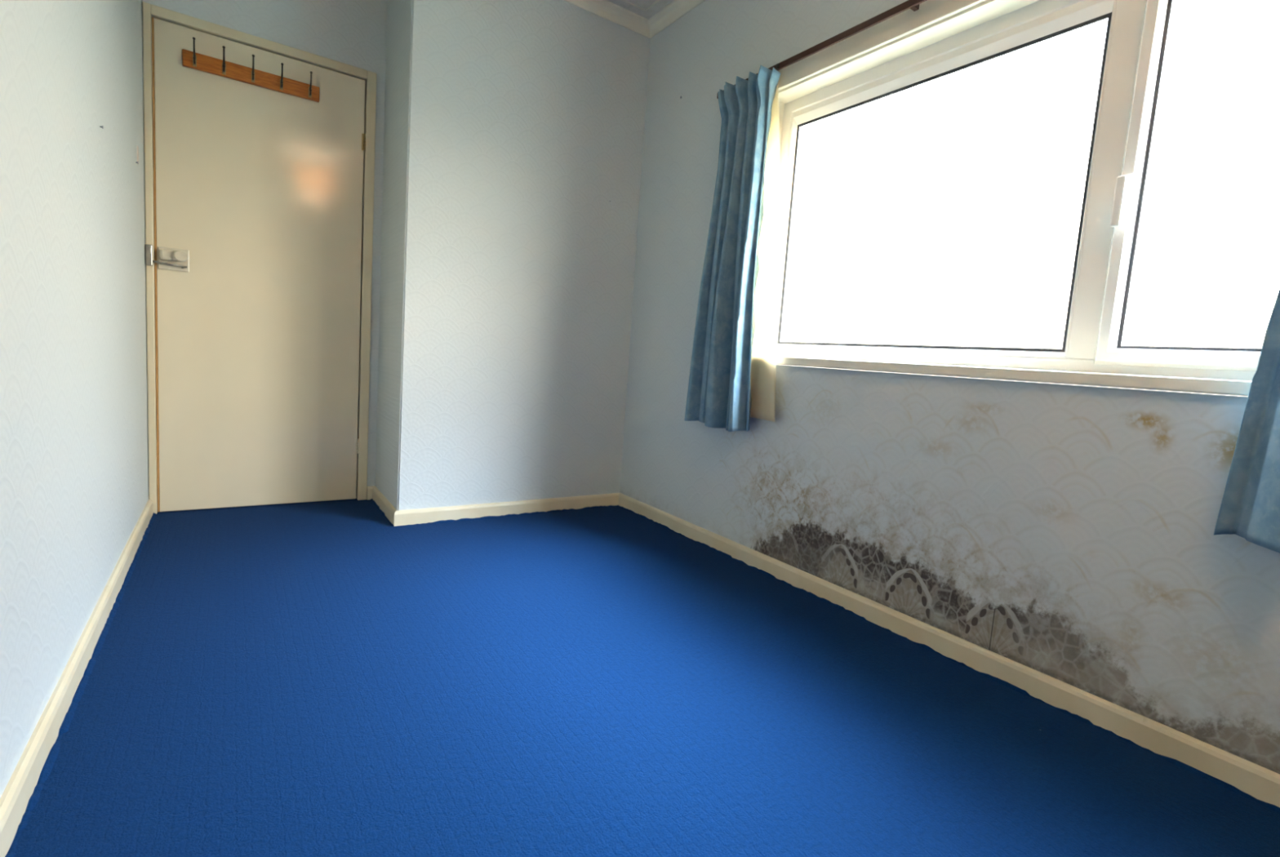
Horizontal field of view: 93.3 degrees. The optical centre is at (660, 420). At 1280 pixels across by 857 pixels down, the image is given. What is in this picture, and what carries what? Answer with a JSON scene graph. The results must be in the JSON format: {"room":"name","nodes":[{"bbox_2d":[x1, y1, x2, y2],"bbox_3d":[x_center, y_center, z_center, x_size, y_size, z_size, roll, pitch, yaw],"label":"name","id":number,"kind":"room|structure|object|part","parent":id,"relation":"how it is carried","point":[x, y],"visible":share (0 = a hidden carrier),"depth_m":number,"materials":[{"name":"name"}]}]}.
{"room":"empty bedroom","nodes":[
{"label":"empty bedroom","id":0,"kind":"room"},
{"bbox_2d":[0,0,148,798],"bbox_3d":[-0.793,-0.531,0.531,0.100,2.682,4.800,0,7,-35],"label":"wall","id":1,"kind":"structure","parent":0,"point":[74,458],"depth_m":1.27,"materials":[{"name":"paint"}]},
{"bbox_2d":[0,498,155,856],"bbox_3d":[-0.832,0.648,0.684,0.015,0.066,4.599,0,7,-35],"label":"baseboard","id":2,"kind":"structure","parent":1,"relation":"attached to","point":[14,801],"depth_m":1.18,"materials":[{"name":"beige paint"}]},
{"bbox_2d":[137,146,138,164],"bbox_3d":[-1.938,-0.984,2.235,0.002,0.060,0.035,0,7,-35],"label":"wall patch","id":3,"kind":"structure","parent":1,"relation":"attached to","point":[137,146],"depth_m":2.24,"materials":[{"name":"white paint"}]},
{"bbox_2d":[142,0,387,498],"bbox_3d":[-1.784,-0.823,2.687,0.975,2.682,0.100,0,7,-35],"label":"wall","id":4,"kind":"structure","parent":0,"point":[353,33],"depth_m":2.72,"materials":[{"name":"paint"}]},
{"bbox_2d":[142,1,376,514],"bbox_3d":[-1.757,-0.616,2.703,0.833,2.032,0.152,0,7,-35],"label":"door","id":5,"kind":"structure","parent":4,"relation":"in","point":[260,201],"depth_m":2.65,"materials":[{"name":"beige paint"}]},
{"bbox_3d":[-1.989,-0.674,2.464,0.090,0.044,0.046,0,7,-35],"label":"latch knob","id":6,"kind":"part","parent":5,"relation":"part of","materials":[{"name":"paint"}]},
{"bbox_3d":[-2.007,-0.664,2.487,0.100,0.090,0.008,0,7,-35],"label":"latch plate","id":7,"kind":"part","parent":5,"relation":"part of","materials":[{"name":"paint"}]},
{"bbox_2d":[182,37,319,102],"bbox_3d":[-1.706,-1.472,2.535,0.481,0.101,0.070,0,7,-35],"label":"coat rack","id":8,"kind":"object","parent":5,"relation":"attached to","point":[190,60],"visible":1,"depth_m":2.54,"materials":[{"name":"orange wood"}]},
{"bbox_3d":[-1.880,-1.450,2.433,0.012,0.044,0.006,0,7,-35],"label":"hook plate","id":9,"kind":"part","parent":8,"relation":"part of","materials":[{"name":"black metal"}]},
{"bbox_3d":[-1.802,-1.450,2.489,0.012,0.044,0.006,0,7,-35],"label":"hook plate","id":10,"kind":"part","parent":8,"relation":"part of","materials":[{"name":"black metal"}]},
{"bbox_3d":[-1.721,-1.450,2.546,0.012,0.044,0.006,0,7,-35],"label":"hook plate","id":11,"kind":"part","parent":8,"relation":"part of","materials":[{"name":"black metal"}]},
{"bbox_2d":[375,0,650,510],"bbox_3d":[-0.777,-0.791,3.091,1.136,2.682,0.608,0,7,-35],"label":"wall","id":12,"kind":"structure","parent":0,"point":[513,127],"depth_m":2.79,"materials":[{"name":"paint"}]},
{"bbox_2d":[366,485,619,526],"bbox_3d":[-0.846,0.395,3.154,1.175,0.066,0.523,0,7,-35],"label":"baseboard","id":13,"kind":"structure","parent":12,"relation":"attached to","point":[419,516],"depth_m":2.88,"materials":[{"name":"beige paint"}]},
{"bbox_2d":[606,0,674,19],"bbox_3d":[0.191,-1.811,1.031,2.281,0.100,4.800,0,7,-35],"label":"ceiling","id":14,"kind":"structure","parent":0,"point":[643,4],"depth_m":2.86,"materials":[{"name":"paint"}]},
{"bbox_2d":[564,0,706,38],"bbox_3d":[0.157,-1.736,1.018,2.011,0.052,4.600,0,7,-35],"label":"coving","id":15,"kind":"structure","parent":14,"relation":"attached to","point":[677,9],"depth_m":2.89,"materials":[{"name":"beige paint"}]},
{"bbox_2d":[621,0,660,11],"bbox_3d":[0.158,-1.760,1.016,1.801,0.004,4.390,0,7,-35],"label":"coving","id":16,"kind":"structure","parent":14,"relation":"attached to","point":[624,1],"depth_m":2.85,"materials":[{"name":"beige paint"}]},
{"bbox_2d":[14,497,1279,856],"bbox_3d":[-0.053,0.735,1.311,2.011,0.120,4.700,0,7,-35],"label":"floor","id":17,"kind":"structure","parent":0,"point":[326,678],"depth_m":1.34,"materials":[{"name":"blue carpet"}]},
{"bbox_2d":[619,0,1279,773],"bbox_3d":[0.958,-0.530,1.772,0.170,2.682,4.800,0,7,-35],"label":"wall","id":18,"kind":"structure","parent":0,"point":[1064,533],"depth_m":1.75,"materials":[{"name":"paint"}]},
{"bbox_2d":[716,0,927,98],"bbox_3d":[0.899,-1.229,1.650,0.068,0.026,2.245,0,7,-35],"label":"track","id":19,"kind":"object","parent":18,"relation":"attached to","point":[913,5],"visible":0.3,"depth_m":1.99,"materials":[{"name":"metal"}]},
{"bbox_2d":[684,65,780,431],"bbox_3d":[0.305,-0.645,2.400,0.119,1.372,0.491,0,7,-35],"label":"curtain","id":20,"kind":"object","parent":19,"relation":"hanging from","point":[733,368],"visible":1,"depth_m":2.38,"materials":[{"name":"blue fabric"}]},
{"bbox_2d":[1213,288,1279,553],"bbox_3d":[1.302,-0.414,0.993,0.117,1.395,0.424,0,7,-35],"label":"curtain","id":21,"kind":"object","parent":19,"relation":"hanging from","point":[1250,508],"visible":1,"depth_m":1.18,"materials":[{"name":"blue fabric"}]},
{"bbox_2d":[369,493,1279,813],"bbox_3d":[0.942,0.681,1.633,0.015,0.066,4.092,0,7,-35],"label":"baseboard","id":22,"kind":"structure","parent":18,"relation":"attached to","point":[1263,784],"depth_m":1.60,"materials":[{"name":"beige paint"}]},
{"bbox_2d":[777,0,986,90],"bbox_3d":[0.962,-1.207,1.606,0.016,0.089,1.955,0,7,-35],"label":"trim","id":23,"kind":"structure","parent":18,"relation":"attached to","point":[930,12],"depth_m":1.97,"materials":[{"name":"beige paint"}]},
{"bbox_2d":[778,0,1039,149],"bbox_3d":[0.954,-0.658,1.703,0.086,1.026,1.864,0,7,-35],"label":"window frame","id":24,"kind":"structure","parent":18,"relation":"attached to","point":[987,11],"depth_m":1.94,"materials":[{"name":"beige paint"}]},
{"bbox_2d":[775,0,1261,396],"bbox_3d":[0.972,-0.640,1.718,0.170,1.041,1.935,0,7,-35],"label":"window","id":25,"kind":"structure","parent":18,"relation":"in","point":[1094,352],"depth_m":1.55,"materials":[{"name":"white plastic"}]},
{"bbox_3d":[0.917,-0.140,1.756,0.126,0.032,1.935,0,7,-35],"label":"sill","id":26,"kind":"part","parent":25,"relation":"part of","materials":[{"name":"beige paint"}]},
{"bbox_3d":[1.121,-0.536,1.470,0.040,0.130,0.028,0,7,-35],"label":"handle","id":27,"kind":"part","parent":25,"relation":"part of","materials":[{"name":"white plastic"}]},
{"bbox_3d":[1.334,-0.578,1.270,0.076,0.950,0.599,0,7,-35],"label":"sash","id":28,"kind":"part","parent":25,"relation":"part of","materials":[{"name":"white plastic"}]}
]}

